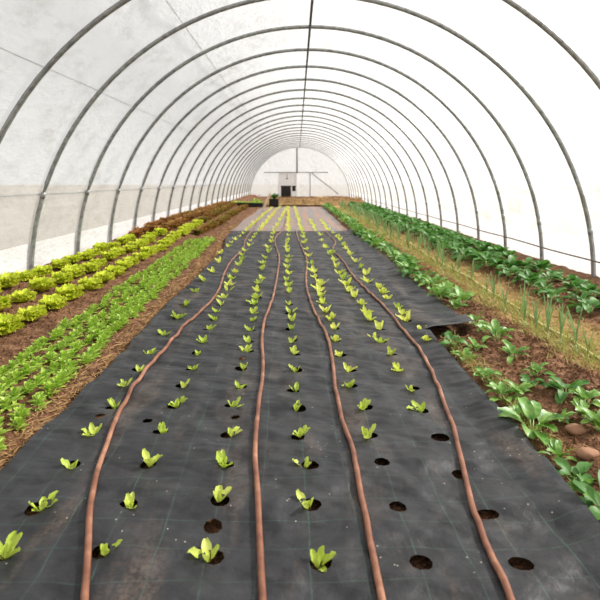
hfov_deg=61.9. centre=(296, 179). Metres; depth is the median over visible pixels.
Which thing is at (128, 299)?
salad
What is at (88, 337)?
salad
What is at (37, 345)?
salad
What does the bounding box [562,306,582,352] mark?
leeks
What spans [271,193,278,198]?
potted plant
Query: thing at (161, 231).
lettuce
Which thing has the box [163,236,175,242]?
lettuce
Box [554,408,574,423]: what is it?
plant
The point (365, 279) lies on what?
seedling
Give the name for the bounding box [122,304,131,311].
salad
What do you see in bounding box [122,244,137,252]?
lettuce
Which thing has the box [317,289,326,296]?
seedling
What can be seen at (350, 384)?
seedling
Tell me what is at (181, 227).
lettuce
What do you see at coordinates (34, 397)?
salad
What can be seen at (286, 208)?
rows
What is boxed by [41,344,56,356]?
salad
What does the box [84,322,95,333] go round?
salad
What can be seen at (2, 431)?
salad
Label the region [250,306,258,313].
seedling
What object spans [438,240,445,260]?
leeks
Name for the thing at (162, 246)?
lettuce
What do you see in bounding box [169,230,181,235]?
lettuce
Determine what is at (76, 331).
salad
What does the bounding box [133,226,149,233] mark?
lettuce
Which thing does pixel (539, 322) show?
tape
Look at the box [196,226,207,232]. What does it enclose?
lettuce
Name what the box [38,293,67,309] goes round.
lettuce
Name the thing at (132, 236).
lettuce
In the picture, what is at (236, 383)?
seedling
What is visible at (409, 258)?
plant
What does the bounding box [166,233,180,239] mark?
lettuce
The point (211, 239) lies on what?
rows
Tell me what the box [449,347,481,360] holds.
plant
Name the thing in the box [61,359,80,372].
salad
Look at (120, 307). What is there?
salad
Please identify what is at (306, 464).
seedling
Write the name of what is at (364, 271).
seedling
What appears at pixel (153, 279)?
salad
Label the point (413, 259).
plant
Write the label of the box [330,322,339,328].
seedling
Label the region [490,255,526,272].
leafy green plant
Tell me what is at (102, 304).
salad
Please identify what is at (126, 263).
lettuce
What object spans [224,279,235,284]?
seedling
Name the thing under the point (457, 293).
plant
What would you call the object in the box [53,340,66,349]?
salad
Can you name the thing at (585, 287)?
leafy green plant
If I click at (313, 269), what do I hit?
seedling
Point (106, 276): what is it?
lettuce
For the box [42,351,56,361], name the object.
salad
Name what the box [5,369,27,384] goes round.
salad
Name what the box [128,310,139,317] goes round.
salad
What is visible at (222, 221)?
lettuce
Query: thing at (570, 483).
plant
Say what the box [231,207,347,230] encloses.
mat
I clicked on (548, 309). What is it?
leeks
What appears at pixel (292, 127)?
hoop
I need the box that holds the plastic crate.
[269,199,278,206]
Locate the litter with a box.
[0,223,599,475]
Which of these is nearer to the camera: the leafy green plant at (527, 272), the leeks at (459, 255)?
the leafy green plant at (527, 272)
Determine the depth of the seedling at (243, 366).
3.55 m
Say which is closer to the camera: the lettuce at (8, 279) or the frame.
the lettuce at (8, 279)
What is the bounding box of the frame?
[264,148,337,193]
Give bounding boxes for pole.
[300,0,313,141]
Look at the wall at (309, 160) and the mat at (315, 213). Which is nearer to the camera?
the mat at (315, 213)
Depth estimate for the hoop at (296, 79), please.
13.10 m
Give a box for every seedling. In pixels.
[0,531,22,558]
[28,490,58,511]
[60,458,77,468]
[81,422,101,435]
[100,539,122,555]
[107,397,119,408]
[117,378,132,386]
[124,492,136,508]
[136,364,144,371]
[142,448,162,466]
[143,348,156,353]
[158,329,171,334]
[158,422,167,433]
[168,396,187,407]
[171,311,186,318]
[180,379,189,387]
[187,364,197,369]
[187,537,218,561]
[196,335,207,342]
[206,324,215,329]
[213,485,231,501]
[216,449,232,467]
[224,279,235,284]
[227,396,243,406]
[228,426,241,436]
[235,380,246,388]
[239,344,252,351]
[240,362,247,369]
[243,335,250,342]
[246,298,257,304]
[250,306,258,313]
[251,292,262,298]
[252,284,260,291]
[284,281,292,286]
[286,306,296,312]
[288,313,295,320]
[288,364,299,371]
[289,335,296,342]
[289,345,298,353]
[289,382,298,391]
[292,425,309,437]
[292,456,311,468]
[293,400,300,410]
[296,489,313,508]
[306,265,317,272]
[310,545,335,571]
[311,282,324,291]
[314,277,328,285]
[316,296,326,303]
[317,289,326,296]
[319,305,330,312]
[326,312,335,320]
[327,249,335,254]
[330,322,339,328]
[331,335,340,341]
[335,350,342,356]
[338,277,351,285]
[339,271,351,279]
[341,379,354,387]
[343,362,357,371]
[344,284,355,291]
[350,289,357,296]
[357,299,366,304]
[357,398,370,409]
[360,305,372,313]
[361,275,372,282]
[362,267,370,274]
[362,424,375,438]
[363,309,375,320]
[373,335,388,342]
[374,320,383,329]
[378,287,389,293]
[383,294,392,298]
[387,346,395,354]
[391,362,403,370]
[395,311,410,321]
[398,307,410,314]
[406,400,425,412]
[422,335,431,340]
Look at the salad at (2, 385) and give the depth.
3.07 m
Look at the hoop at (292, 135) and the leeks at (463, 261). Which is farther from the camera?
the hoop at (292, 135)
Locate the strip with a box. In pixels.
[338,230,473,328]
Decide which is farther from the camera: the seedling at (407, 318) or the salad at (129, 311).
the salad at (129, 311)
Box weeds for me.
[337,207,599,455]
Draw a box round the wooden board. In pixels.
[263,193,270,206]
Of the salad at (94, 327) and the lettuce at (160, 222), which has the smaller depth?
the salad at (94, 327)
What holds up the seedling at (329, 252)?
on the mat at (541, 520)
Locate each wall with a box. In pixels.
[0,191,249,274]
[250,147,349,196]
[350,191,599,276]
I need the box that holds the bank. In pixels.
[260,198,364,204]
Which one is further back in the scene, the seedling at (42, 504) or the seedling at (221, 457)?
the seedling at (221, 457)
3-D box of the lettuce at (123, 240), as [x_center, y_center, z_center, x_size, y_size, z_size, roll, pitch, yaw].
[-3.416,1.182,9.842,0.284,0.172,0.287,0,0,6]
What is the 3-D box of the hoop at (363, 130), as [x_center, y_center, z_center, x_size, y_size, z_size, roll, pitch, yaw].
[0.220,-0.575,19.137,8.064,4.190,0.064,0,0,0]
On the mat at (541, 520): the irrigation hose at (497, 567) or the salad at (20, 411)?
the irrigation hose at (497, 567)
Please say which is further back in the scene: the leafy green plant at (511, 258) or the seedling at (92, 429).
the leafy green plant at (511, 258)
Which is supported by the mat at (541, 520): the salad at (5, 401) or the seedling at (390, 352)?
the seedling at (390, 352)
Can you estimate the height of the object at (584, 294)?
0.133 m
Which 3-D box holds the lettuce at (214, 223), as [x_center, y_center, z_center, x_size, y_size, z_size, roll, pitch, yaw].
[-2.314,1.215,13.569,0.314,0.197,0.349,0,0,-15]
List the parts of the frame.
post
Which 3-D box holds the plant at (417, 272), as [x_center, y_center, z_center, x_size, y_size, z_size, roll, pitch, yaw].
[1.663,1.228,6.474,0.348,0.168,0.290,0,0,-4]
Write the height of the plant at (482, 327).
0.111 m
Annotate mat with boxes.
[0,230,599,599]
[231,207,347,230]
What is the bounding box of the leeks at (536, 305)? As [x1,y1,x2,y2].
[531,297,543,332]
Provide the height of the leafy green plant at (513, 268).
0.140 m
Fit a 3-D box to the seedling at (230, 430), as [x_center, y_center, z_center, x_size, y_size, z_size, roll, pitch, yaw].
[-0.327,1.335,2.649,0.082,0.043,0.071,0,0,-32]
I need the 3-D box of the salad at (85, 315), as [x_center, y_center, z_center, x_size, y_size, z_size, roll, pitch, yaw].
[-2.020,1.298,4.800,0.121,0.084,0.116,0,0,-42]
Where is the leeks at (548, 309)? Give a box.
[543,293,556,338]
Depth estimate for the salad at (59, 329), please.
4.19 m
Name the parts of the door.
pane, panel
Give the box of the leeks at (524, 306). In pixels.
[520,281,529,327]
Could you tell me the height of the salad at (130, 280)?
0.082 m
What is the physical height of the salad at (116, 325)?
0.087 m
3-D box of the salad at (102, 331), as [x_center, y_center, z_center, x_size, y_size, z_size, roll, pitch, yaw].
[-1.595,1.262,4.102,0.117,0.085,0.121,0,0,37]
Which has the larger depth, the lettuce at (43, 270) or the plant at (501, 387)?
the lettuce at (43, 270)
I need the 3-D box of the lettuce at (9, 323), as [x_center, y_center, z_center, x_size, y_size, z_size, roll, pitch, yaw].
[-2.449,1.204,4.170,0.315,0.172,0.288,0,0,-17]
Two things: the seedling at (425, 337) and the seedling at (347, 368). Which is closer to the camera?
the seedling at (347, 368)
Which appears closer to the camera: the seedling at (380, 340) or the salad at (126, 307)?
the seedling at (380, 340)
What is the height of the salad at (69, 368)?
0.091 m
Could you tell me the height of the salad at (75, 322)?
0.075 m
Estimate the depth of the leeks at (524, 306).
4.50 m
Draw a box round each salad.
[0,365,11,377]
[0,376,16,386]
[0,382,9,391]
[0,389,10,398]
[0,396,19,410]
[0,423,6,438]
[0,436,6,451]
[4,359,19,371]
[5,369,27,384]
[6,386,25,403]
[7,404,31,422]
[7,416,28,430]
[14,352,29,365]
[15,362,36,374]
[18,379,38,393]
[23,345,37,355]
[24,350,34,359]
[26,338,44,350]
[27,391,46,401]
[29,360,43,370]
[30,356,46,364]
[31,374,46,385]
[31,394,51,410]
[32,367,54,384]
[39,336,50,347]
[39,380,59,397]
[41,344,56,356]
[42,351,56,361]
[44,360,60,374]
[44,374,65,388]
[47,329,62,340]
[51,369,71,384]
[52,349,72,361]
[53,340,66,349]
[55,356,69,369]
[56,317,72,328]
[57,327,67,337]
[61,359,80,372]
[63,336,72,346]
[64,365,78,377]
[67,341,83,351]
[67,348,81,358]
[68,319,82,328]
[68,329,83,337]
[68,331,79,342]
[72,325,85,333]
[75,314,85,322]
[76,352,94,364]
[81,311,90,319]
[83,334,93,344]
[83,346,101,357]
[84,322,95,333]
[85,305,96,314]
[85,316,99,325]
[86,326,99,334]
[89,342,102,352]
[90,329,100,338]
[91,303,99,310]
[93,337,106,347]
[95,328,109,338]
[96,322,104,330]
[96,332,110,342]
[97,299,107,308]
[97,311,107,319]
[100,295,110,300]
[104,325,116,333]
[105,316,118,323]
[105,327,113,335]
[108,285,119,292]
[110,303,119,308]
[110,320,122,330]
[113,314,127,320]
[115,305,127,313]
[118,315,128,325]
[120,294,126,300]
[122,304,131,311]
[123,297,135,304]
[126,277,133,282]
[126,307,138,316]
[128,287,136,294]
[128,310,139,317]
[131,305,139,311]
[136,304,145,310]
[137,280,145,287]
[148,291,158,298]
[150,276,157,283]
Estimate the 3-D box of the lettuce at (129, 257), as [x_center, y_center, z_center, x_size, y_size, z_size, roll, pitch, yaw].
[-2.516,1.220,7.558,0.261,0.156,0.258,0,0,18]
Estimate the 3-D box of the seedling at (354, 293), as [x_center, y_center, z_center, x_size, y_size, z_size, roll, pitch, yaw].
[0.656,1.303,5.729,0.090,0.106,0.129,0,0,3]
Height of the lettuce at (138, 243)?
0.163 m
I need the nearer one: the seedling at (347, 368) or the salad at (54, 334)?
the seedling at (347, 368)
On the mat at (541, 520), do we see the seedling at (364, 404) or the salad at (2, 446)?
the seedling at (364, 404)
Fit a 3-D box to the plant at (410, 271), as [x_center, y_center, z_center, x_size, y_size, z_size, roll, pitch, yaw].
[1.564,1.251,6.654,0.339,0.137,0.309,0,0,9]
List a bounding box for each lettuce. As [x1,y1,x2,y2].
[0,271,20,287]
[0,294,11,310]
[0,312,24,334]
[9,288,37,302]
[15,269,38,281]
[15,303,47,320]
[27,275,56,291]
[34,264,53,275]
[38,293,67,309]
[50,258,71,268]
[51,271,73,283]
[55,283,84,300]
[61,264,85,277]
[64,253,82,263]
[77,251,96,260]
[77,276,103,289]
[81,261,100,271]
[86,247,100,255]
[90,257,107,266]
[92,241,109,251]
[92,270,114,281]
[100,250,120,259]
[103,264,125,276]
[107,241,120,248]
[110,246,125,254]
[115,259,133,268]
[116,236,131,243]
[122,233,135,240]
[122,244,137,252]
[122,255,139,264]
[127,240,144,248]
[128,229,143,236]
[132,250,150,260]
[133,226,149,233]
[136,238,149,244]
[139,245,157,255]
[141,234,156,241]
[144,224,156,231]
[145,221,158,224]
[146,232,157,236]
[152,220,163,225]
[153,227,167,235]
[155,225,169,231]
[155,243,167,250]
[156,239,172,245]
[160,216,171,222]
[162,222,176,229]
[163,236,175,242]
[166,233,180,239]
[168,220,180,226]
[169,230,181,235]
[178,226,190,231]
[178,229,189,235]
[182,224,193,228]
[183,214,194,220]
[192,228,203,234]
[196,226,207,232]
[198,216,207,221]
[198,224,212,231]
[206,221,216,227]
[213,218,225,224]
[224,212,233,216]
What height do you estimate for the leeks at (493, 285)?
0.332 m
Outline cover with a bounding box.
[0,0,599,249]
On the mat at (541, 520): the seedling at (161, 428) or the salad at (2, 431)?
the seedling at (161, 428)
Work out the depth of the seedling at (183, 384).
3.25 m
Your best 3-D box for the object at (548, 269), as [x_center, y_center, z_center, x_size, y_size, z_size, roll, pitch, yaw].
[3.382,1.212,6.554,0.231,0.134,0.295,0,0,44]
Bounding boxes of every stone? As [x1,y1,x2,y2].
[564,423,585,435]
[575,447,599,460]
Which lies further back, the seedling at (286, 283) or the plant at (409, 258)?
the plant at (409, 258)
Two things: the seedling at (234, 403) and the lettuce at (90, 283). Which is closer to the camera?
the seedling at (234, 403)
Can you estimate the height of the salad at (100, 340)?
0.082 m
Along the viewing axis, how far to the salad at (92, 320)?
4.49 m
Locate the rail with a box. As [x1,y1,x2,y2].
[353,195,599,262]
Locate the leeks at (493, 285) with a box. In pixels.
[487,274,495,302]
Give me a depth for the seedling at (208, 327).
4.50 m
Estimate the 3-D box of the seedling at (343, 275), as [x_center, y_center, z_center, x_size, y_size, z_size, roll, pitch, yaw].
[0.651,1.301,6.801,0.182,0.110,0.099,0,0,-3]
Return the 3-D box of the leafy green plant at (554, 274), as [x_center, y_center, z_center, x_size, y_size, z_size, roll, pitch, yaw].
[3.186,1.232,6.335,0.445,0.141,0.348,0,0,8]
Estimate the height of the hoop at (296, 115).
4.190 m
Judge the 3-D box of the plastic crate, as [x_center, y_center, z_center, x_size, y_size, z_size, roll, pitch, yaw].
[-1.150,1.135,24.900,0.500,0.390,0.450,0,0,0]
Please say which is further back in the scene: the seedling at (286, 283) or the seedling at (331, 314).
the seedling at (286, 283)
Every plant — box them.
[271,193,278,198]
[355,232,366,236]
[362,232,375,242]
[371,241,382,248]
[380,241,394,249]
[381,247,401,252]
[382,246,399,257]
[389,250,413,259]
[393,253,411,262]
[395,260,420,270]
[396,255,414,260]
[396,257,419,268]
[396,261,420,275]
[401,268,425,278]
[408,257,424,269]
[410,270,433,283]
[415,271,436,283]
[418,277,442,288]
[423,274,448,284]
[426,286,453,300]
[433,282,453,296]
[433,282,456,289]
[439,331,467,345]
[444,285,476,304]
[445,298,467,309]
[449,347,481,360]
[466,337,487,350]
[467,311,489,324]
[473,367,501,383]
[475,323,495,335]
[482,319,514,342]
[484,382,523,401]
[497,339,529,364]
[497,397,563,444]
[503,379,532,399]
[508,404,532,420]
[519,374,548,391]
[520,361,554,376]
[538,438,577,462]
[547,375,588,403]
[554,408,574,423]
[554,457,597,492]
[566,398,597,420]
[567,386,599,407]
[567,474,599,501]
[572,469,599,519]
[575,405,599,431]
[584,496,599,508]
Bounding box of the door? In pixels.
[279,173,296,196]
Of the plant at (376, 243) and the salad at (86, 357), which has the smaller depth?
the salad at (86, 357)
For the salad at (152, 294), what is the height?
0.093 m
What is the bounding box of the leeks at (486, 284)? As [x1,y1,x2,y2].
[483,273,490,289]
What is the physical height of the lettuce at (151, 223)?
0.213 m
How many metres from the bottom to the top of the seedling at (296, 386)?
0.053 m
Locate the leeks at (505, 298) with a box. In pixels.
[498,277,509,313]
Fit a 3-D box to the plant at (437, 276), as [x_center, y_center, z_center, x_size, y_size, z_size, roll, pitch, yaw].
[1.714,1.241,6.120,0.345,0.134,0.319,0,0,14]
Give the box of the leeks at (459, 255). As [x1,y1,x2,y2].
[456,246,462,273]
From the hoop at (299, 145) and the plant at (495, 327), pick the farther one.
the hoop at (299, 145)
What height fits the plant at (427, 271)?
0.189 m
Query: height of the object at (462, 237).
0.181 m
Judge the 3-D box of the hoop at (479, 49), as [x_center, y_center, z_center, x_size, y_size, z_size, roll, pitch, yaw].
[0.220,-0.575,7.113,8.064,4.190,0.068,0,0,0]
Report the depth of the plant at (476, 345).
3.90 m
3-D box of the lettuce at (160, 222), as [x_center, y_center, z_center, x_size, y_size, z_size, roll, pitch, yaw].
[-3.444,1.070,12.406,0.299,0.186,0.316,0,0,-34]
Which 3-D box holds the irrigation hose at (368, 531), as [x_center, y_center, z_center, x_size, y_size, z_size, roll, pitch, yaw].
[0.137,1.325,7.406,0.121,0.056,11.859,0,0,-1]
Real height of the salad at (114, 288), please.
0.098 m
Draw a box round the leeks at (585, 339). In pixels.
[579,321,594,358]
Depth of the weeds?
4.79 m
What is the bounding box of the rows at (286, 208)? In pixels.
[268,206,296,211]
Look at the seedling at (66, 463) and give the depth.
2.34 m
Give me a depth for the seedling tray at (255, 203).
24.45 m
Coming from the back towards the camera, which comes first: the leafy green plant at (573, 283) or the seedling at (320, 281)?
the seedling at (320, 281)
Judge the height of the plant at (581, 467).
0.087 m
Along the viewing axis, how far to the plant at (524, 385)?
3.02 m
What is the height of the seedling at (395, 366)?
0.069 m
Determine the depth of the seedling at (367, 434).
2.63 m
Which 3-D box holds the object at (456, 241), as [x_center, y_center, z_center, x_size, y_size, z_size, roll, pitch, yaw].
[2.899,1.186,9.039,0.358,0.201,0.268,0,0,2]
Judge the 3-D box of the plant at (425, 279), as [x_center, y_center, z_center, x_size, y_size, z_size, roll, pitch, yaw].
[1.615,1.241,6.000,0.337,0.141,0.364,0,0,11]
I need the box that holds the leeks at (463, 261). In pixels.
[463,261,478,278]
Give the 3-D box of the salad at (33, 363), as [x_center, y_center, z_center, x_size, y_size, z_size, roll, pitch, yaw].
[-1.815,1.285,3.447,0.120,0.081,0.130,0,0,-42]
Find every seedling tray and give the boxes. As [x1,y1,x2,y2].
[231,201,245,205]
[246,200,262,206]
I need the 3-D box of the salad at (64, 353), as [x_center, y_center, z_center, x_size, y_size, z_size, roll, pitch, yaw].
[-1.686,1.272,3.618,0.151,0.086,0.156,0,0,27]
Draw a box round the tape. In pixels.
[359,214,599,359]
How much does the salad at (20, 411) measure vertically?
0.077 m
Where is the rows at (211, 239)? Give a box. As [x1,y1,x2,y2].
[188,236,214,242]
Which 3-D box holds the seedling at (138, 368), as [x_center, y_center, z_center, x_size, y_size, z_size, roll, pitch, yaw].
[-1.105,1.323,3.502,0.053,0.059,0.097,0,0,3]
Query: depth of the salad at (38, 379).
3.19 m
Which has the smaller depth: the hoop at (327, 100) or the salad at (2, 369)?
the salad at (2, 369)
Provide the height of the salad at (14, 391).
0.087 m
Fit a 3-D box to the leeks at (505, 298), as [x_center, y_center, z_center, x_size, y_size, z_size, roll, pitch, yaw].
[2.028,1.130,4.894,0.052,0.397,0.148,0,0,-28]
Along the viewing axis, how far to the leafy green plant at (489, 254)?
7.38 m
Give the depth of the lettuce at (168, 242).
9.61 m
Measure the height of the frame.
4.030 m
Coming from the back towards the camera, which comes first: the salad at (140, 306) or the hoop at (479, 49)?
the hoop at (479, 49)
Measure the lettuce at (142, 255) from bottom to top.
0.164 m
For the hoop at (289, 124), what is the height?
4.190 m
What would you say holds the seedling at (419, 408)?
on the mat at (541, 520)
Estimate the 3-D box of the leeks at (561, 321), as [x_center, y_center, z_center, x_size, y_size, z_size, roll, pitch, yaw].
[2.123,1.157,3.977,0.070,0.344,0.198,0,0,29]
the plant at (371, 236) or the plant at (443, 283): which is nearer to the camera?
the plant at (443, 283)
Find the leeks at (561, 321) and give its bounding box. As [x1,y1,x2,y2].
[559,303,567,344]
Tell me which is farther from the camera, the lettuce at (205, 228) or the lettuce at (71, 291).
the lettuce at (205, 228)
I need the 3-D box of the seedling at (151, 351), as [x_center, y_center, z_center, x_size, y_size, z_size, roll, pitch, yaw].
[-1.128,1.323,3.844,0.114,0.065,0.092,0,0,-33]
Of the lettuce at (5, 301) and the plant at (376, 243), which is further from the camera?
the plant at (376, 243)
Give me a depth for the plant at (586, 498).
2.03 m
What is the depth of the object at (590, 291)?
5.36 m
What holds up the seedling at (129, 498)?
on the mat at (541, 520)
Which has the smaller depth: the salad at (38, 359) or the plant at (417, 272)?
the salad at (38, 359)
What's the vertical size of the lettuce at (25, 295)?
0.136 m
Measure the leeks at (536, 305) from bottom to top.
0.332 m
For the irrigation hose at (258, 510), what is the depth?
2.22 m
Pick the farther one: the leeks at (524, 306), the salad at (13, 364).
the leeks at (524, 306)
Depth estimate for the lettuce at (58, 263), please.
7.16 m
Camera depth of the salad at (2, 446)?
2.46 m
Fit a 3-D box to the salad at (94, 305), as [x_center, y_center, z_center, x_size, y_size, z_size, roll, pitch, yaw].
[-2.075,1.301,5.110,0.107,0.083,0.100,0,0,34]
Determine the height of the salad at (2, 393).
0.079 m
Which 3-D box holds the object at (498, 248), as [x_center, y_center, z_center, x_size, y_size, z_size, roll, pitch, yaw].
[3.332,1.168,8.174,0.455,0.256,0.341,0,0,31]
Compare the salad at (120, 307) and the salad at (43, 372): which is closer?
the salad at (43, 372)
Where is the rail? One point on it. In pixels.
(353, 195)
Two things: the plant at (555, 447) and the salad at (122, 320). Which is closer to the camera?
the plant at (555, 447)
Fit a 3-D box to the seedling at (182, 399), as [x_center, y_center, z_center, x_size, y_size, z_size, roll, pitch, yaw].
[-0.713,1.320,2.961,0.126,0.060,0.056,0,0,-40]
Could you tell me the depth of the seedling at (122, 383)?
3.23 m
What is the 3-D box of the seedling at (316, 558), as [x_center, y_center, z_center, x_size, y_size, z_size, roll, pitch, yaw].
[0.089,1.325,1.751,0.067,0.062,0.083,0,0,-39]
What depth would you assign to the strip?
5.86 m
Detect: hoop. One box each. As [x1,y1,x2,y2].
[0,0,599,143]
[29,0,595,276]
[76,25,543,259]
[109,48,506,246]
[133,65,479,239]
[152,78,458,231]
[167,89,441,226]
[179,97,428,221]
[189,104,417,218]
[198,110,407,215]
[205,115,399,212]
[211,120,392,209]
[217,124,386,206]
[222,127,381,207]
[226,130,376,204]
[229,133,371,203]
[233,135,368,201]
[236,137,364,200]
[239,139,361,198]
[241,141,358,197]
[244,143,356,197]
[246,144,353,197]
[248,145,351,196]
[250,147,349,196]
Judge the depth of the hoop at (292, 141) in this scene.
34.14 m
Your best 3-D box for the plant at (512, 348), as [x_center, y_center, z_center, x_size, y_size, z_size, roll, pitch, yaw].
[1.589,1.265,3.693,0.220,0.128,0.212,0,0,-16]
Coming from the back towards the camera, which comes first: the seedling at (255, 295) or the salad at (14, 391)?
the seedling at (255, 295)
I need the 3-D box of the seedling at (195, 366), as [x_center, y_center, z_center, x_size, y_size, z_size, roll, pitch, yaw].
[-0.736,1.327,3.540,0.076,0.057,0.061,0,0,-9]
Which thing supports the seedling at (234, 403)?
on the mat at (541, 520)
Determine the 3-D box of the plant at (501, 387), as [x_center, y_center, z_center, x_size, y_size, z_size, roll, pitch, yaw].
[1.238,1.272,3.004,0.228,0.113,0.191,0,0,9]
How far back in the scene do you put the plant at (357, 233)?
11.35 m
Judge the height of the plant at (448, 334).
0.097 m
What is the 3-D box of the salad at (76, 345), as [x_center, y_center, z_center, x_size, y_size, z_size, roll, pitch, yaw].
[-1.685,1.272,3.828,0.130,0.088,0.141,0,0,25]
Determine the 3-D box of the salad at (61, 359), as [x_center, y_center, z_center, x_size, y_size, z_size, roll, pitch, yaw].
[-1.650,1.287,3.521,0.113,0.085,0.125,0,0,6]
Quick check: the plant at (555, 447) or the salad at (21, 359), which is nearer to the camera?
the plant at (555, 447)
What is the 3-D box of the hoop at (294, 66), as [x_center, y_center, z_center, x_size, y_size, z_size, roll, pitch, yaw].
[0.220,-0.575,11.622,8.064,4.190,0.068,0,0,0]
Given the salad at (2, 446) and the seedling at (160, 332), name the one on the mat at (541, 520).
the seedling at (160, 332)
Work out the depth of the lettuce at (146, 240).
9.66 m
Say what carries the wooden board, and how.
on the mat at (315, 213)
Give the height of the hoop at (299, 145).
4.190 m
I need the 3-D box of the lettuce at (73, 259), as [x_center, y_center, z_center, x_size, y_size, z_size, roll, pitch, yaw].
[-3.431,1.200,7.656,0.273,0.159,0.258,0,0,21]
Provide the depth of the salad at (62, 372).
3.29 m
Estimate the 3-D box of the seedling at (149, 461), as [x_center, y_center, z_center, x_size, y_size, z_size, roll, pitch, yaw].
[-0.684,1.321,2.370,0.090,0.069,0.102,0,0,-24]
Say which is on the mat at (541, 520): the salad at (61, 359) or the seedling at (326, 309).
the seedling at (326, 309)
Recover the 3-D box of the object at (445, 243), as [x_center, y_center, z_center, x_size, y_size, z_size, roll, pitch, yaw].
[2.770,1.234,9.348,0.443,0.218,0.434,0,0,-11]
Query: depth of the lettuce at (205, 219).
14.32 m
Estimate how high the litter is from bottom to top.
0.170 m
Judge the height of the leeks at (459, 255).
0.422 m
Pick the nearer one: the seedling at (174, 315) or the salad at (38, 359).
the salad at (38, 359)
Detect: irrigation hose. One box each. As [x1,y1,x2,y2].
[80,209,263,599]
[252,213,286,599]
[296,230,385,599]
[325,231,514,599]
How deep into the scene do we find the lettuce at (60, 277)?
6.14 m
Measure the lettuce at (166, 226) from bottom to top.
0.203 m
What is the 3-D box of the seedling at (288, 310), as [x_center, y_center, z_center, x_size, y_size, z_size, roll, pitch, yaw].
[-0.060,1.319,5.061,0.127,0.075,0.073,0,0,12]

